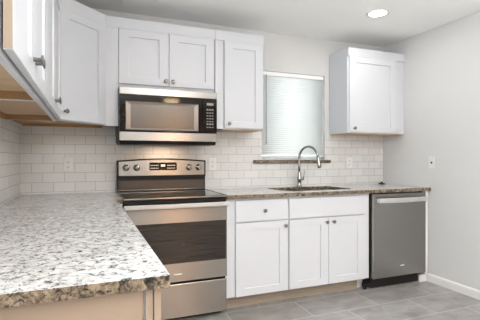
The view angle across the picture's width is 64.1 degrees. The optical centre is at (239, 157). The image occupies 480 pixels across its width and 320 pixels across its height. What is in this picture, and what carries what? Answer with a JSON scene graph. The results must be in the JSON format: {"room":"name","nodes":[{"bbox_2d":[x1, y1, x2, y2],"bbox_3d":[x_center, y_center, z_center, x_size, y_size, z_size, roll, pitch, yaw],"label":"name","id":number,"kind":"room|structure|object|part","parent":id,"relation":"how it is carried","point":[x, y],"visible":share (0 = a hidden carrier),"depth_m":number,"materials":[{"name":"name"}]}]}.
{"room":"kitchen","nodes":[
{"label":"kitchen","id":0,"kind":"room"},
{"bbox_2d":[92,8,381,159],"bbox_3d":[-0.081,-0.021,3.715,3.972,2.443,0.132,0,0,-22],"label":"wall","id":1,"kind":"structure","parent":0,"point":[282,53],"depth_m":3.91,"materials":[{"name":"paint"}]},
{"bbox_2d":[9,0,105,127],"bbox_3d":[-1.308,-0.665,2.806,0.616,0.835,0.628,0,0,-22],"label":"upper cabinet","id":2,"kind":"object","parent":1,"relation":"attached to","point":[83,28],"visible":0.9,"depth_m":2.72,"materials":[{"name":"white paint"}]},
{"bbox_3d":[-1.314,-0.278,2.815,0.579,0.012,0.583,0,0,-22],"label":"panel","id":3,"kind":"part","parent":2,"relation":"part of","materials":[{"name":"brown wood"}]},
{"bbox_3d":[-1.110,-0.627,2.722,0.019,0.746,0.420,0,0,23],"label":"door","id":4,"kind":"part","parent":2,"relation":"part of","materials":[{"name":"white paint"}]},
{"bbox_3d":[-1.109,-1.041,2.725,0.019,0.083,0.438,0,0,23],"label":"moulding","id":5,"kind":"part","parent":2,"relation":"part of","materials":[{"name":"white paint"}]},
{"bbox_2d":[105,16,214,125],"bbox_3d":[-0.670,-0.663,3.210,0.874,0.839,0.351,0,0,-22],"label":"upper cabinet","id":6,"kind":"object","parent":1,"relation":"attached to","point":[139,53],"visible":0.98,"depth_m":3.06,"materials":[{"name":"white paint"}]},
{"bbox_3d":[-0.757,-0.787,3.029,0.386,0.425,0.020,0,0,-22],"label":"door","id":7,"kind":"part","parent":6,"relation":"part of","materials":[{"name":"white paint"}]},
{"bbox_3d":[-0.616,-1.041,3.086,0.867,0.082,0.020,0,0,-22],"label":"moulding","id":8,"kind":"part","parent":6,"relation":"part of","materials":[{"name":"white paint"}]},
{"bbox_2d":[116,86,216,145],"bbox_3d":[-0.620,-0.320,3.199,0.771,0.433,0.402,0,0,-22],"label":"microwave","id":9,"kind":"object","parent":6,"relation":"attached to","point":[146,116],"visible":1,"depth_m":3.00,"materials":[{"name":"silver metal"}]},
{"bbox_3d":[-0.610,-0.341,3.009,0.650,0.282,0.028,0,0,-22],"label":"door","id":10,"kind":"part","parent":9,"relation":"part of","materials":[{"name":"black glass"}]},
{"bbox_3d":[-0.553,-0.165,3.030,0.771,0.068,0.030,0,0,-22],"label":"trim","id":11,"kind":"part","parent":9,"relation":"part of","materials":[{"name":"silver metal"}]},
{"bbox_3d":[-0.397,-0.787,3.173,0.382,0.425,0.020,0,0,-22],"label":"door","id":12,"kind":"part","parent":6,"relation":"part of","materials":[{"name":"white paint"}]},
{"bbox_2d":[20,126,382,194],"bbox_3d":[-0.054,-0.001,3.650,3.572,0.578,0.008,0,0,-22],"label":"tile backsplash","id":13,"kind":"structure","parent":1,"relation":"attached to","point":[95,152],"depth_m":3.48,"materials":[{"name":"white tile"}]},
{"bbox_2d":[63,157,72,171],"bbox_3d":[-1.393,0.054,3.106,0.070,0.114,0.009,0,0,-22],"label":"electrical outlet","id":14,"kind":"object","parent":13,"relation":"attached to","point":[67,161],"visible":1,"depth_m":3.10,"materials":[{"name":"white plastic"}]},
{"bbox_2d":[209,158,215,169],"bbox_3d":[-0.256,0.058,3.560,0.070,0.114,0.009,0,0,-22],"label":"electrical outlet","id":15,"kind":"object","parent":13,"relation":"attached to","point":[212,161],"visible":1,"depth_m":3.56,"materials":[{"name":"white plastic"}]},
{"bbox_2d":[347,157,351,167],"bbox_3d":[1.181,0.051,4.134,0.070,0.114,0.009,0,0,-22],"label":"electrical outlet","id":16,"kind":"object","parent":13,"relation":"attached to","point":[349,159],"visible":1,"depth_m":4.13,"materials":[{"name":"white plastic"}]},
{"bbox_2d":[214,30,263,132],"bbox_3d":[-0.052,-0.662,3.457,0.452,0.841,0.351,0,0,-22],"label":"upper cabinet","id":17,"kind":"object","parent":1,"relation":"attached to","point":[238,57],"visible":0.9,"depth_m":3.33,"materials":[{"name":"white paint"}]},
{"bbox_3d":[-0.002,-1.041,3.331,0.452,0.082,0.020,0,0,-22],"label":"moulding","id":18,"kind":"part","parent":17,"relation":"part of","materials":[{"name":"white paint"}]},
{"bbox_3d":[0.034,-0.627,3.345,0.366,0.745,0.020,0,0,-22],"label":"door","id":19,"kind":"part","parent":17,"relation":"part of","materials":[{"name":"white paint"}]},
{"bbox_2d":[262,155,320,159],"bbox_3d":[0.516,-0.418,3.981,0.733,0.882,0.050,0,0,-22],"label":"window","id":20,"kind":"structure","parent":1,"relation":"in","point":[263,158],"depth_m":3.97,"materials":[{"name":"plastic"}]},
{"bbox_2d":[253,160,330,162],"bbox_3d":[0.527,0.038,3.906,0.889,0.032,0.097,0,0,-22],"label":"window sill","id":21,"kind":"structure","parent":1,"relation":"attached to","point":[254,161],"depth_m":3.84,"materials":[{"name":"stone"}]},
{"bbox_2d":[262,71,322,156],"bbox_3d":[0.539,-0.432,3.920,0.723,0.850,0.055,0,0,-22],"label":"window blind","id":22,"kind":"object","parent":1,"relation":"attached to","point":[292,103],"visible":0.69,"depth_m":3.91,"materials":[{"name":"plastic"}]},
{"bbox_3d":[0.537,-0.015,3.924,0.723,0.016,0.026,0,0,-22],"label":"rail","id":23,"kind":"part","parent":22,"relation":"part of","materials":[{"name":"plastic"}]},
{"bbox_3d":[0.537,-0.838,3.925,0.723,0.040,0.044,0,0,-22],"label":"head rail","id":24,"kind":"part","parent":22,"relation":"part of","materials":[{"name":"plastic"}]},
{"bbox_2d":[329,47,404,135],"bbox_3d":[1.338,-0.662,4.012,0.712,0.841,0.351,0,0,-22],"label":"upper cabinet","id":25,"kind":"object","parent":1,"relation":"attached to","point":[366,87],"visible":1,"depth_m":3.88,"materials":[{"name":"white paint"}]},
{"bbox_3d":[1.345,-0.627,3.869,0.590,0.745,0.020,0,0,-22],"label":"door","id":26,"kind":"part","parent":25,"relation":"part of","materials":[{"name":"white paint"}]},
{"bbox_3d":[1.388,-1.041,3.886,0.711,0.082,0.020,0,0,-22],"label":"moulding","id":27,"kind":"part","parent":25,"relation":"part of","materials":[{"name":"white paint"}]},
{"bbox_2d":[75,0,479,46],"bbox_3d":[1.115,-1.302,0.721,3.972,0.120,6.700,0,0,-22],"label":"ceiling","id":28,"kind":"structure","parent":0,"point":[346,21],"depth_m":3.32,"materials":[{"name":"paint"}]},
{"bbox_2d":[366,9,389,17],"bbox_3d":[1.184,-1.239,3.295,0.194,0.006,0.194,0,0,-22],"label":"recessed light","id":29,"kind":"object","parent":28,"relation":"in","point":[376,13],"visible":1,"depth_m":3.29,"materials":[{"name":"white plastic"}]},
{"bbox_2d":[173,277,479,319],"bbox_3d":[1.115,1.260,0.721,3.972,0.120,6.700,0,0,-22],"label":"floor","id":30,"kind":"structure","parent":0,"point":[415,300],"depth_m":3.07,"materials":[{"name":"tile"}]},
{"bbox_2d":[0,204,160,319],"bbox_3d":[-0.928,0.759,1.976,0.707,0.880,2.451,0,0,-22],"label":"base cabinet","id":31,"kind":"object","parent":30,"relation":"on","point":[139,305],"visible":0.25,"depth_m":0.90,"materials":[{"name":"beige wood"}]},
{"bbox_3d":[-0.502,0.759,0.835,0.653,0.880,0.018,0,0,-22],"label":"panel","id":32,"kind":"part","parent":31,"relation":"part of","materials":[{"name":"brown wood"}]},
{"bbox_2d":[0,192,169,308],"bbox_3d":[-0.923,0.303,1.969,0.709,0.031,2.468,0,0,-22],"label":"countertop","id":33,"kind":"structure","parent":31,"relation":"on","point":[62,246],"depth_m":1.16,"materials":[{"name":"stone"}]},
{"bbox_2d":[116,158,228,319],"bbox_3d":[-0.559,0.603,3.050,0.762,1.196,0.708,0,0,-22],"label":"range","id":34,"kind":"object","parent":30,"relation":"on","point":[184,222],"visible":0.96,"depth_m":2.85,"materials":[{"name":"silver metal"}]},
{"bbox_3d":[-0.945,0.084,3.178,0.054,0.054,0.033,0,0,-22],"label":"control knob","id":35,"kind":"part","parent":34,"relation":"part of","materials":[{"name":"silver metal"}]},
{"bbox_3d":[-0.863,0.084,3.210,0.054,0.054,0.033,0,0,-22],"label":"control knob","id":36,"kind":"part","parent":34,"relation":"part of","materials":[{"name":"silver metal"}]},
{"bbox_3d":[-0.666,0.272,3.320,0.752,0.005,0.008,0,0,-22],"label":"trim","id":37,"kind":"part","parent":34,"relation":"part of","materials":[{"name":"silver metal"}]},
{"bbox_3d":[-0.677,0.085,3.346,0.762,0.160,0.072,0,0,-22],"label":"control panel","id":38,"kind":"part","parent":34,"relation":"part of","materials":[{"name":"silver metal"}]},
{"bbox_3d":[-0.679,0.232,3.351,0.760,0.149,0.060,0,0,-22],"label":"panel","id":39,"kind":"part","parent":34,"relation":"part of","materials":[{"name":"black plastic"}]},
{"bbox_3d":[-0.667,0.229,3.322,0.736,0.072,0.004,0,0,-22],"label":"vent panel","id":40,"kind":"part","parent":34,"relation":"part of","materials":[{"name":"silver metal"}]},
{"bbox_3d":[-0.662,0.073,3.308,0.234,0.066,0.002,0,0,-22],"label":"clock panel","id":41,"kind":"part","parent":34,"relation":"part of","materials":[{"name":"black glass"}]},
{"bbox_2d":[117,189,226,201],"bbox_3d":[-0.559,0.295,3.050,0.762,0.023,0.563,0,0,-22],"label":"cooktop","id":42,"kind":"object","parent":34,"relation":"in","point":[127,195],"depth_m":2.90,"materials":[{"name":"black glass"}]},
{"bbox_3d":[-0.460,0.320,2.804,0.758,0.025,0.022,0,0,-22],"label":"trim","id":43,"kind":"part","parent":34,"relation":"part of","materials":[{"name":"black plastic"}]},
{"bbox_3d":[-0.457,0.620,2.795,0.758,0.561,0.039,0,0,-22],"label":"oven door","id":44,"kind":"part","parent":34,"relation":"part of","materials":[{"name":"silver metal"}]},
{"bbox_3d":[-0.439,0.344,2.750,0.752,0.034,0.061,0,0,-22],"label":"door handle","id":45,"kind":"part","parent":34,"relation":"part of","materials":[{"name":"metal"}]},
{"bbox_3d":[-0.459,1.042,2.799,0.758,0.247,0.031,0,0,-22],"label":"storage drawer","id":46,"kind":"part","parent":34,"relation":"part of","materials":[{"name":"silver metal"}]},
{"bbox_2d":[225,197,287,307],"bbox_3d":[0.037,0.760,3.330,0.549,0.882,0.651,0,0,-22],"label":"base cabinet","id":47,"kind":"object","parent":30,"relation":"on","point":[257,228],"visible":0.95,"depth_m":3.07,"materials":[{"name":"white paint"}]},
{"bbox_3d":[0.178,0.421,3.079,0.460,0.165,0.020,0,0,-22],"label":"drawer","id":48,"kind":"part","parent":47,"relation":"part of","materials":[{"name":"white paint"}]},
{"bbox_3d":[0.178,0.800,3.079,0.460,0.576,0.020,0,0,-22],"label":"door","id":49,"kind":"part","parent":47,"relation":"part of","materials":[{"name":"white paint"}]},
{"bbox_2d":[208,184,430,198],"bbox_3d":[0.752,0.303,3.617,2.089,0.031,0.650,0,0,-22],"label":"countertop","id":50,"kind":"structure","parent":47,"relation":"on","point":[253,192],"depth_m":3.48,"materials":[{"name":"stone"}]},
{"bbox_2d":[296,145,320,186],"bbox_3d":[0.681,0.083,3.757,0.285,0.409,0.079,0,0,43],"label":"faucet","id":51,"kind":"object","parent":50,"relation":"on","point":[299,178],"visible":1,"depth_m":3.80,"materials":[{"name":"silver metal"}]},
{"bbox_2d":[290,189,330,190],"bbox_3d":[0.643,0.413,3.585,0.726,0.186,0.416,0,0,-22],"label":"sink","id":52,"kind":"object","parent":50,"relation":"in","point":[318,189],"visible":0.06,"depth_m":3.81,"materials":[{"name":"metal"}]},
{"bbox_2d":[283,189,368,299],"bbox_3d":[0.681,0.760,3.587,0.836,0.882,0.651,0,0,-22],"label":"base cabinet","id":53,"kind":"object","parent":30,"relation":"on","point":[328,235],"visible":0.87,"depth_m":3.31,"materials":[{"name":"white paint"}]},
{"bbox_3d":[0.582,0.800,3.240,0.381,0.576,0.020,0,0,-22],"label":"door","id":54,"kind":"part","parent":53,"relation":"part of","materials":[{"name":"white paint"}]},
{"bbox_3d":[0.939,0.800,3.382,0.381,0.576,0.020,0,0,-22],"label":"door","id":55,"kind":"part","parent":53,"relation":"part of","materials":[{"name":"white paint"}]},
{"bbox_2d":[362,191,427,288],"bbox_3d":[1.370,0.760,3.822,0.688,0.880,0.669,0,0,-22],"label":"dishwasher","id":56,"kind":"object","parent":30,"relation":"on","point":[397,220],"visible":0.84,"depth_m":3.56,"materials":[{"name":"silver metal"}]},
{"bbox_3d":[1.447,1.148,3.640,0.570,0.094,0.060,0,0,-22],"label":"kick plate","id":57,"kind":"part","parent":56,"relation":"part of","materials":[{"name":"black plastic"}]},
{"bbox_3d":[1.517,0.389,3.553,0.570,0.044,0.060,0,0,-22],"label":"handle","id":58,"kind":"part","parent":56,"relation":"part of","materials":[{"name":"metal"}]},
{"bbox_2d":[418,191,427,281],"bbox_3d":[1.673,0.760,3.996,0.102,0.881,0.626,0,0,-22],"label":"end panel","id":59,"kind":"object","parent":30,"relation":"on","point":[421,277],"visible":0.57,"depth_m":3.71,"materials":[{"name":"white wood"}]},
{"bbox_2d":[382,11,479,289],"bbox_3d":[2.874,-0.021,1.320,0.140,2.443,6.508,0,0,-22],"label":"wall","id":60,"kind":"structure","parent":0,"point":[442,63],"depth_m":3.56,"materials":[{"name":"paint"}]},
{"bbox_2d":[429,156,434,167],"bbox_3d":[1.844,0.044,3.690,0.016,0.114,0.070,0,0,-22],"label":"cable jack","id":61,"kind":"object","parent":60,"relation":"attached to","point":[431,159],"visible":1,"depth_m":3.68,"materials":[{"name":"white plastic"}]},
{"bbox_2d":[426,273,479,299],"bbox_3d":[2.878,1.162,1.102,0.014,0.077,5.700,0,0,-22],"label":"baseboard","id":62,"kind":"structure","parent":60,"relation":"attached to","point":[474,293],"depth_m":3.46,"materials":[{"name":"white wood"}]},
{"bbox_3d":[-0.577,-0.021,-0.058,0.132,2.443,6.508,0,0,-22],"label":"wall","id":63,"kind":"structure","parent":0,"visible":0},
{"bbox_2d":[0,118,19,205],"bbox_3d":[-1.258,-0.001,1.836,0.008,0.578,2.470,0,0,-22],"label":"tile backsplash","id":64,"kind":"structure","parent":63,"relation":"attached to","point":[9,131],"depth_m":2.57,"materials":[{"name":"white tile"}]},
{"bbox_2d":[0,0,45,100],"bbox_3d":[-0.812,-0.661,1.208,0.352,0.843,0.803,0,0,-22],"label":"upper cabinet","id":65,"kind":"object","parent":63,"relation":"attached to","point":[22,22],"visible":1,"depth_m":1.19,"materials":[{"name":"white paint"}]},
{"bbox_3d":[-0.842,-0.280,1.196,0.266,0.012,0.771,0,0,-22],"label":"panel","id":66,"kind":"part","parent":65,"relation":"part of","materials":[{"name":"brown wood"}]},
{"bbox_3d":[-0.611,-0.626,1.072,0.020,0.748,0.397,0,0,-22],"label":"door","id":67,"kind":"part","parent":65,"relation":"part of","materials":[{"name":"white paint"}]},
{"bbox_3d":[-0.760,-0.626,1.444,0.020,0.748,0.396,0,0,-22],"label":"door","id":68,"kind":"part","parent":65,"relation":"part of","materials":[{"name":"white paint"}]},
{"bbox_3d":[-0.652,-0.318,1.241,0.030,0.032,0.032,0,0,-22],"label":"knob","id":69,"kind":"part","parent":65,"relation":"part of","materials":[{"name":"silver metal"}]},
{"bbox_3d":[-0.673,-0.318,1.294,0.030,0.032,0.032,0,0,-22],"label":"knob","id":70,"kind":"part","parent":65,"relation":"part of","materials":[{"name":"silver metal"}]},
{"bbox_2d":[0,0,61,120],"bbox_3d":[-1.140,-0.661,2.028,0.352,0.843,0.956,0,0,-22],"label":"upper cabinet","id":71,"kind":"object","parent":63,"relation":"attached to","point":[48,109],"visible":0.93,"depth_m":2.07,"materials":[{"name":"white paint"}]},
{"bbox_3d":[-1.169,-0.280,2.016,0.266,0.012,0.924,0,0,-22],"label":"panel","id":72,"kind":"part","parent":71,"relation":"part of","materials":[{"name":"brown wood"}]},
{"bbox_3d":[-0.925,-0.626,1.857,0.020,0.748,0.473,0,0,-22],"label":"door","id":73,"kind":"part","parent":71,"relation":"part of","materials":[{"name":"white paint"}]},
{"bbox_3d":[-1.100,-0.626,2.297,0.020,0.748,0.466,0,0,-22],"label":"door","id":74,"kind":"part","parent":71,"relation":"part of","materials":[{"name":"white paint"}]}
]}

